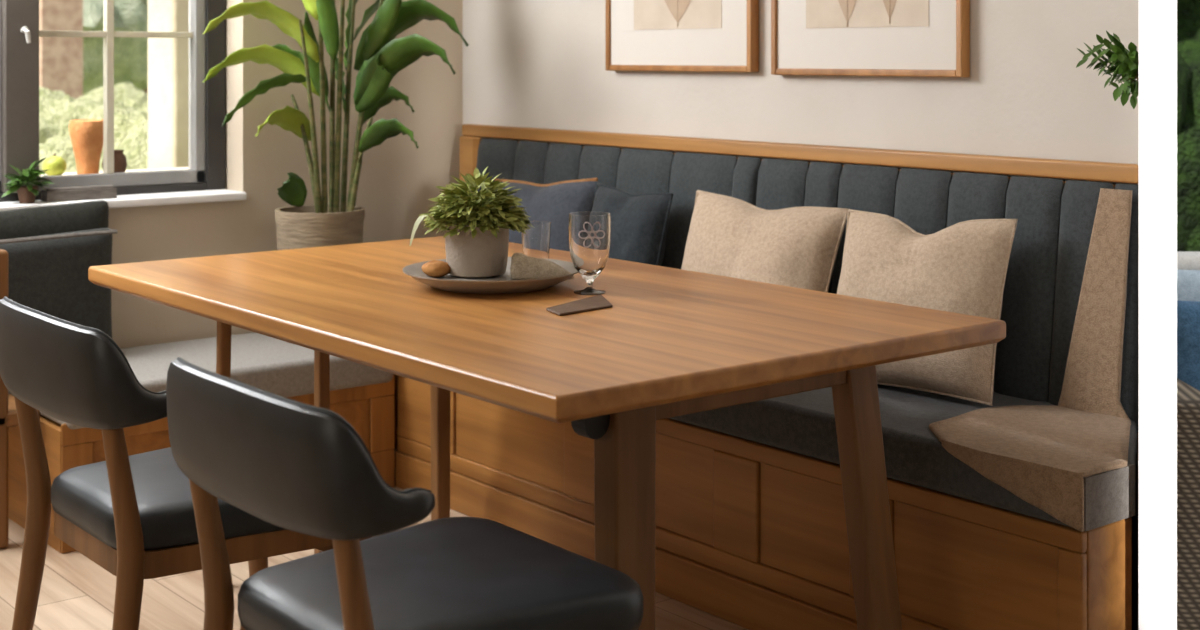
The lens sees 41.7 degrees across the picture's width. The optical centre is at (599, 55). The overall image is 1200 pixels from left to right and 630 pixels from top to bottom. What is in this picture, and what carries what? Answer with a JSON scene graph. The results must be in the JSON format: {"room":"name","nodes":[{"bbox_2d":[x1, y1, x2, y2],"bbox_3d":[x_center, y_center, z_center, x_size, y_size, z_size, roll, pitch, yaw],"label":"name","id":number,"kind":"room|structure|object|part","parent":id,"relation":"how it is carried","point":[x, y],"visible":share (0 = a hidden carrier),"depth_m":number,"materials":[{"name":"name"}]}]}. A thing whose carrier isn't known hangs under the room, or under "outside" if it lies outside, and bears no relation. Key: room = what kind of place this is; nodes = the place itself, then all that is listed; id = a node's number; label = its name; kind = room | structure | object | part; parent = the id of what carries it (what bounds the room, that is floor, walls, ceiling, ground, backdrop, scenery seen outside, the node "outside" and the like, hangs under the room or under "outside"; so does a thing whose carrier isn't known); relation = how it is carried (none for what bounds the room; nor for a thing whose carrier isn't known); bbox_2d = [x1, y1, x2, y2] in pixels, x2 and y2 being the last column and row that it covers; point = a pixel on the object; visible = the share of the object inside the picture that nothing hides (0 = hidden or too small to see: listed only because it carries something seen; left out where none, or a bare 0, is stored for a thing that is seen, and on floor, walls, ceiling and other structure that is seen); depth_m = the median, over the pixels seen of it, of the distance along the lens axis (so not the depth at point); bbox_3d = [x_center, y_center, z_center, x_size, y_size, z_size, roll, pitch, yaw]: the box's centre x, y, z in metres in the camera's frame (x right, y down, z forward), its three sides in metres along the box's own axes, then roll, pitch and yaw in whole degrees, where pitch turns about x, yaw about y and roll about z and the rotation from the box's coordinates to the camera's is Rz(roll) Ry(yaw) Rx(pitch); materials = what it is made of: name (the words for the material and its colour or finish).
{"room":"dining room","nodes":[
{"label":"dining room","id":0,"kind":"room"},
{"bbox_2d":[108,0,462,348],"bbox_3d":[-3.073,-0.070,3.236,6.580,2.600,0.170,0,0,-39],"label":"wall","id":1,"kind":"structure","parent":0,"point":[397,179],"depth_m":4.81,"materials":[{"name":"beige paint"}]},
{"bbox_2d":[0,0,245,210],"bbox_3d":[-1.820,-0.269,4.237,1.788,1.402,0.220,0,0,-39],"label":"window","id":2,"kind":"structure","parent":1,"relation":"in","point":[111,92],"depth_m":4.62,"materials":[{"name":"white paint"}]},
{"bbox_3d":[-1.604,-0.059,4.403,0.037,0.049,0.019,0,0,41],"label":"handle","id":3,"kind":"part","parent":2,"relation":"part of","materials":[{"name":"metal"}]},
{"bbox_2d":[2,157,53,203],"bbox_3d":[-1.585,0.345,4.355,0.134,0.126,0.140,0,0,10],"label":"plant","id":4,"kind":"object","parent":2,"relation":"on","point":[26,194],"visible":1,"depth_m":4.34,"materials":[{"name":"green plant"}]},
{"bbox_3d":[-1.584,0.385,4.360,0.056,0.045,0.056,0,0,-39],"label":"pot","id":5,"kind":"part","parent":4,"relation":"part of","materials":[{"name":"brown ceramic"}]},
{"bbox_2d":[41,185,116,201],"bbox_3d":[-1.473,0.390,4.461,0.200,0.036,0.050,0,0,-39],"label":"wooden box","id":6,"kind":"object","parent":2,"relation":"on","point":[99,191],"visible":1,"depth_m":4.44,"materials":[{"name":"grey wood"}]},
{"bbox_3d":[-1.423,-0.262,4.640,0.471,1.216,0.004,0,0,-39],"label":"pane","id":7,"kind":"part","parent":2,"relation":"part of","materials":[{"name":"clear glass"}]},
{"bbox_3d":[-1.820,0.420,4.237,1.788,0.024,0.220,0,0,-39],"label":"sill","id":8,"kind":"part","parent":2,"relation":"part of","materials":[{"name":"white paint"}]},
{"bbox_2d":[0,448,747,629],"bbox_3d":[-0.745,1.255,0.405,6.660,0.050,7.500,0,0,-39],"label":"floor","id":9,"kind":"structure","parent":0,"point":[76,593],"depth_m":3.57,"materials":[{"name":"brown wood"}]},
{"bbox_2d":[0,296,371,629],"bbox_3d":[-0.751,0.828,2.858,0.565,0.784,0.571,0,0,-39],"label":"dining chair","id":10,"kind":"object","parent":9,"relation":"on","point":[133,516],"visible":0.74,"depth_m":2.66,"materials":[{"name":"leather"}]},
{"bbox_3d":[-1.052,0.893,2.894,0.088,0.655,0.042,0,0,-30],"label":"leg","id":11,"kind":"part","parent":10,"relation":"part of","materials":[{"name":"brown wood"}]},
{"bbox_3d":[-0.909,0.524,2.730,0.158,0.172,0.571,0,0,-39],"label":"backrest","id":12,"kind":"part","parent":10,"relation":"part of","materials":[{"name":"black leather"}]},
{"bbox_3d":[-0.780,0.893,2.556,0.042,0.655,0.088,0,0,43],"label":"leg","id":13,"kind":"part","parent":10,"relation":"part of","materials":[{"name":"brown wood"}]},
{"bbox_3d":[-0.718,0.787,2.884,0.480,0.075,0.490,0,0,-39],"label":"seat","id":14,"kind":"part","parent":10,"relation":"part of","materials":[{"name":"leather"}]},
{"bbox_3d":[-0.721,0.846,2.882,0.453,0.044,0.450,0,0,-39],"label":"seat frame","id":15,"kind":"part","parent":10,"relation":"part of","materials":[{"name":"brown wood"}]},
{"bbox_3d":[-0.694,1.026,3.178,0.046,0.388,0.066,0,0,6],"label":"leg","id":16,"kind":"part","parent":10,"relation":"part of","materials":[{"name":"brown wood"}]},
{"bbox_2d":[0,249,394,552],"bbox_3d":[-1.159,0.858,4.335,1.090,0.745,0.508,0,0,-39],"label":"bench","id":17,"kind":"object","parent":9,"relation":"on","point":[362,395],"visible":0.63,"depth_m":4.25,"materials":[{"name":"brown wood"}]},
{"bbox_2d":[0,200,108,239],"bbox_3d":[-1.574,0.616,4.288,0.489,0.420,0.060,0,0,-39],"label":"cushion","id":18,"kind":"object","parent":17,"relation":"on","point":[63,218],"visible":0.2,"depth_m":4.32,"materials":[{"name":"grey fabric"}]},
{"bbox_2d":[0,228,117,337],"bbox_3d":[-1.532,0.651,4.220,0.469,0.351,0.079,0,0,-39],"label":"bench backrest","id":19,"kind":"object","parent":17,"relation":"on","point":[48,274],"visible":0.62,"depth_m":4.25,"materials":[{"name":"grey fabric"}]},
{"bbox_2d":[8,332,392,428],"bbox_3d":[-1.102,0.879,4.377,0.941,0.098,0.502,0,0,-39],"label":"seat cushion","id":20,"kind":"object","parent":17,"relation":"on","point":[285,369],"depth_m":4.33,"materials":[{"name":"grey fabric"}]},
{"bbox_3d":[-0.958,1.070,4.192,0.955,0.320,0.010,0,0,-39],"label":"frame","id":21,"kind":"part","parent":17,"relation":"part of","materials":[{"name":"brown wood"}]},
{"bbox_2d":[202,0,468,249],"bbox_3d":[-0.776,0.231,4.613,0.753,1.197,0.509,0,0,-10],"label":"potted palm","id":22,"kind":"object","parent":17,"relation":"on","point":[379,57],"visible":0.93,"depth_m":4.56,"materials":[{"name":"plant"}]},
{"bbox_2d":[275,205,364,249],"bbox_3d":[-0.821,0.640,4.624,0.260,0.380,0.260,0,0,-39],"label":"pot","id":23,"kind":"object","parent":22,"relation":"on","point":[297,226],"depth_m":4.52,"materials":[{"name":"beige wicker"}]},
{"bbox_2d":[166,357,642,629],"bbox_3d":[-0.280,0.828,2.280,0.565,0.784,0.571,0,0,-39],"label":"dining chair","id":24,"kind":"object","parent":9,"relation":"on","point":[286,463],"visible":1,"depth_m":2.17,"materials":[{"name":"black leather"}]},
{"bbox_3d":[-0.581,0.893,2.317,0.088,0.655,0.042,0,0,-30],"label":"leg","id":25,"kind":"part","parent":24,"relation":"part of","materials":[{"name":"brown wood"}]},
{"bbox_3d":[-0.439,0.524,2.153,0.158,0.172,0.571,0,0,-39],"label":"backrest","id":26,"kind":"part","parent":24,"relation":"part of","materials":[{"name":"black leather"}]},
{"bbox_3d":[-0.309,0.893,1.979,0.042,0.655,0.088,0,0,43],"label":"leg","id":27,"kind":"part","parent":24,"relation":"part of","materials":[{"name":"brown wood"}]},
{"bbox_3d":[-0.247,0.787,2.307,0.480,0.075,0.490,0,0,-39],"label":"seat","id":28,"kind":"part","parent":24,"relation":"part of","materials":[{"name":"leather"}]},
{"bbox_2d":[88,236,1005,629],"bbox_3d":[-0.215,0.855,3.227,1.024,0.750,1.766,0,0,-39],"label":"dining table","id":29,"kind":"object","parent":9,"relation":"on","point":[671,342],"visible":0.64,"depth_m":2.79,"materials":[{"name":"brown wood"}]},
{"bbox_3d":[-0.873,0.876,3.651,0.032,0.708,0.045,0,0,-39],"label":"leg","id":30,"kind":"part","parent":29,"relation":"part of","materials":[{"name":"brown wood"}]},
{"bbox_3d":[-0.670,0.876,3.801,0.030,0.708,0.030,0,0,-39],"label":"support post","id":31,"kind":"part","parent":29,"relation":"part of","materials":[{"name":"brown wood"}]},
{"bbox_3d":[-0.412,0.876,4.057,0.054,0.708,0.139,0,0,-7],"label":"leg","id":32,"kind":"part","parent":29,"relation":"part of","materials":[{"name":"brown wood"}]},
{"bbox_2d":[402,257,577,293],"bbox_3d":[-0.223,0.462,3.286,0.374,0.037,0.374,0,0,-39],"label":"tray","id":33,"kind":"object","parent":29,"relation":"on","point":[502,284],"visible":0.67,"depth_m":3.16,"materials":[{"name":"grey ceramic"}]},
{"bbox_2d":[422,260,450,276],"bbox_3d":[-0.343,0.449,3.320,0.061,0.034,0.072,0,0,-39],"label":"bread roll","id":34,"kind":"object","parent":33,"relation":"on","point":[434,268],"visible":1,"depth_m":3.30,"materials":[{"name":"orange food"}]},
{"bbox_2d":[409,168,532,277],"bbox_3d":[-0.261,0.351,3.338,0.240,0.227,0.248,0,0,8],"label":"potted plant","id":35,"kind":"object","parent":33,"relation":"on","point":[476,236],"visible":1,"depth_m":3.29,"materials":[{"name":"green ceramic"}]},
{"bbox_2d":[445,220,508,277],"bbox_3d":[-0.260,0.408,3.338,0.136,0.111,0.136,0,0,-39],"label":"pot","id":36,"kind":"object","parent":35,"relation":"on","point":[485,255],"depth_m":3.28,"materials":[{"name":"beige ceramic"}]},
{"bbox_2d":[510,252,574,278],"bbox_3d":[-0.120,0.436,3.285,0.134,0.054,0.055,0,0,0],"label":"folded napkin","id":37,"kind":"object","parent":33,"relation":"on","point":[523,266],"visible":0.84,"depth_m":3.26,"materials":[{"name":"beige fabric"}]},
{"bbox_2d":[522,221,550,258],"bbox_3d":[-0.145,0.429,3.576,0.068,0.101,0.068,0,0,-39],"label":"tumbler","id":38,"kind":"object","parent":29,"relation":"on","point":[536,241],"visible":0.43,"depth_m":3.55,"materials":[{"name":"clear glass"}]},
{"bbox_2d":[546,294,612,315],"bbox_3d":[-0.023,0.477,3.014,0.089,0.005,0.244,0,0,31],"label":"coaster","id":39,"kind":"object","parent":29,"relation":"on","point":[597,302],"visible":1,"depth_m":2.99,"materials":[{"name":"brown wood"}]},
{"bbox_2d":[569,212,610,294],"bbox_3d":[-0.020,0.400,3.191,0.085,0.160,0.087,0,0,-39],"label":"goblet","id":40,"kind":"object","parent":29,"relation":"on","point":[589,232],"visible":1,"depth_m":3.16,"materials":[{"name":"clear glass"}]},
{"bbox_3d":[0.040,0.876,2.497,0.102,0.708,0.083,0,0,-39],"label":"leg","id":41,"kind":"part","parent":29,"relation":"part of","materials":[{"name":"brown wood"}]},
{"bbox_3d":[0.247,0.553,2.678,0.455,0.062,0.050,0,0,-39],"label":"rail","id":42,"kind":"part","parent":29,"relation":"part of","materials":[{"name":"brown wood"}]},
{"bbox_3d":[0.482,0.876,2.804,0.075,0.708,0.146,0,0,-39],"label":"leg","id":43,"kind":"part","parent":29,"relation":"part of","materials":[{"name":"brown wood"}]},
{"bbox_2d":[393,124,1137,629],"bbox_3d":[0.203,0.728,3.963,0.559,1.005,2.713,0,0,-39],"label":"bench","id":44,"kind":"object","parent":9,"relation":"on","point":[751,528],"visible":0.38,"depth_m":3.38,"materials":[{"name":"brown wood"}]},
{"bbox_3d":[-0.237,0.977,4.092,0.004,0.213,0.486,0,0,-39],"label":"panel","id":45,"kind":"part","parent":44,"relation":"part of","materials":[{"name":"brown wood"}]},
{"bbox_2d":[494,178,597,251],"bbox_3d":[-0.186,0.540,4.543,0.436,0.392,0.171,0,0,41],"label":"pillow","id":46,"kind":"object","parent":44,"relation":"on","point":[553,203],"visible":0.27,"depth_m":4.46,"materials":[{"name":"blue fabric"}]},
{"bbox_2d":[592,183,672,265],"bbox_3d":[0.059,0.544,4.279,0.149,0.375,0.310,0,0,-38],"label":"pillow","id":47,"kind":"object","parent":44,"relation":"on","point":[639,223],"visible":0.47,"depth_m":4.20,"materials":[{"name":"fabric"}]},
{"bbox_3d":[0.136,0.977,3.628,0.004,0.213,0.376,0,0,-39],"label":"panel","id":48,"kind":"part","parent":44,"relation":"part of","materials":[{"name":"brown wood"}]},
{"bbox_2d":[681,190,848,292],"bbox_3d":[0.371,0.540,3.849,0.191,0.388,0.495,0,0,-45],"label":"pillow","id":49,"kind":"object","parent":44,"relation":"on","point":[797,247],"visible":0.51,"depth_m":3.78,"materials":[{"name":"beige fabric"}]},
{"bbox_3d":[0.190,0.980,3.672,0.158,0.300,2.260,0,0,-39],"label":"frame","id":50,"kind":"part","parent":44,"relation":"part of","materials":[{"name":"brown wood"}]},
{"bbox_3d":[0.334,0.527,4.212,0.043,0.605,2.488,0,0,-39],"label":"cap rail","id":51,"kind":"part","parent":44,"relation":"part of","materials":[{"name":"brown wood"}]},
{"bbox_3d":[0.424,0.977,3.270,0.004,0.213,0.256,0,0,-39],"label":"panel","id":52,"kind":"part","parent":44,"relation":"part of","materials":[{"name":"brown wood"}]},
{"bbox_2d":[670,384,1136,526],"bbox_3d":[0.193,0.779,3.915,0.479,0.098,2.644,0,0,-39],"label":"seat cushion","id":53,"kind":"object","parent":44,"relation":"on","point":[799,428],"depth_m":3.18,"materials":[{"name":"grey fabric"}]},
{"bbox_2d":[837,209,1017,405],"bbox_3d":[0.691,0.537,3.444,0.192,0.388,0.460,0,0,-45],"label":"pillow","id":54,"kind":"object","parent":44,"relation":"on","point":[961,267],"visible":0.7,"depth_m":3.34,"materials":[{"name":"beige fabric"}]},
{"bbox_3d":[0.694,0.977,2.935,0.004,0.213,0.376,0,0,-39],"label":"panel","id":55,"kind":"part","parent":44,"relation":"part of","materials":[{"name":"brown wood"}]},
{"bbox_2d":[929,188,1132,531],"bbox_3d":[0.885,0.548,3.043,0.481,0.553,0.424,0,0,-39],"label":"throw blanket","id":56,"kind":"object","parent":44,"relation":"on","point":[1042,455],"visible":1,"depth_m":3.12,"materials":[{"name":"beige fabric"}]},
{"bbox_2d":[463,0,1137,184],"bbox_3d":[0.325,-0.070,4.356,0.120,2.600,2.684,0,0,-39],"label":"wall","id":57,"kind":"structure","parent":0,"point":[527,63],"depth_m":3.94,"materials":[{"name":"white paint"}]},
{"bbox_2d":[605,0,758,71],"bbox_3d":[0.217,-0.356,4.366,0.032,0.800,0.605,0,0,-39],"label":"framed picture","id":58,"kind":"object","parent":57,"relation":"attached to","point":[640,35],"visible":1,"depth_m":4.34,"materials":[{"name":"white paper"}]},
{"bbox_2d":[634,0,721,29],"bbox_3d":[0.211,-0.356,4.359,0.001,0.566,0.365,0,0,-39],"label":"print","id":59,"kind":"object","parent":58,"relation":"attached to","point":[648,14],"depth_m":4.35},
{"bbox_2d":[771,0,969,76],"bbox_3d":[0.643,-0.350,3.836,0.032,0.800,0.611,0,0,-39],"label":"framed picture","id":60,"kind":"object","parent":57,"relation":"attached to","point":[894,38],"visible":1,"depth_m":3.81,"materials":[{"name":"white paper"}]},
{"bbox_2d":[806,0,928,28],"bbox_3d":[0.642,-0.350,3.823,0.001,0.564,0.392,0,0,-39],"label":"print","id":61,"kind":"object","parent":60,"relation":"attached to","point":[820,14],"depth_m":3.82},
{"bbox_2d":[1138,0,1176,629],"bbox_3d":[1.100,-0.070,3.111,0.064,2.600,0.683,0,0,19],"label":"divider","id":62,"kind":"object","parent":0,"point":[1157,19],"depth_m":2.80,"materials":[{"name":"white paint"}]},
{"bbox_2d":[1076,31,1137,108],"bbox_3d":[1.025,0.029,3.139,0.135,0.158,0.139,0,0,5],"label":"trailing plant","id":63,"kind":"object","parent":62,"relation":"hanging from","point":[1125,61],"visible":0.98,"depth_m":3.13,"materials":[{"name":"green plant"}]},
{"bbox_3d":[1.051,0.026,3.147,0.063,0.065,0.056,0,0,1],"label":"stem","id":64,"kind":"part","parent":63,"relation":"part of","materials":[{"name":"plant"}]},
{"label":"outside","id":65,"kind":"structure","parent":0,"visible":0},
{"bbox_3d":[6.560,1.460,4.932,10.280,0.140,8.400,0,0,-39],"label":"paving","id":66,"kind":"object","parent":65,"visible":0},
{"bbox_2d":[1177,252,1199,629],"bbox_3d":[1.778,0.963,4.000,0.984,0.854,0.904,0,0,0],"label":"wicker armchair","id":67,"kind":"object","parent":66,"relation":"on","point":[1188,397],"visible":0.03,"depth_m":3.55,"materials":[{"name":"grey wicker"}]},
{"bbox_2d":[1177,300,1199,390],"bbox_3d":[1.688,0.752,3.990,0.505,0.254,0.165,0,0,-3],"label":"pillow","id":68,"kind":"object","parent":67,"relation":"on","point":[1188,312],"visible":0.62,"depth_m":3.97,"materials":[{"name":"blue fabric"}]},
{"bbox_2d":[1177,270,1199,300],"bbox_3d":[1.673,0.718,4.126,0.483,0.310,0.144,0,0,-2],"label":"pillow","id":69,"kind":"object","parent":67,"relation":"on","point":[1188,281],"visible":0.16,"depth_m":4.13,"materials":[{"name":"blue fabric"}]},
{"bbox_2d":[1177,252,1199,269],"bbox_3d":[1.710,0.700,4.277,0.845,0.329,0.135,0,0,0],"label":"cushion","id":70,"kind":"object","parent":67,"relation":"on","point":[1185,260],"depth_m":4.22,"materials":[{"name":"white fabric"}]},
{"bbox_3d":[1.353,1.065,3.950,0.130,0.570,0.800,0,0,0],"label":"arm","id":71,"kind":"part","parent":67,"relation":"part of","materials":[{"name":"wicker"}]},
{"bbox_2d":[1177,0,1199,251],"bbox_3d":[2.689,-0.097,6.579,3.221,3.228,1.994,0,0,8],"label":"hedge","id":72,"kind":"object","parent":66,"relation":"on","point":[1188,11],"visible":0.08,"depth_m":5.82,"materials":[{"name":"green plant"}]}
]}

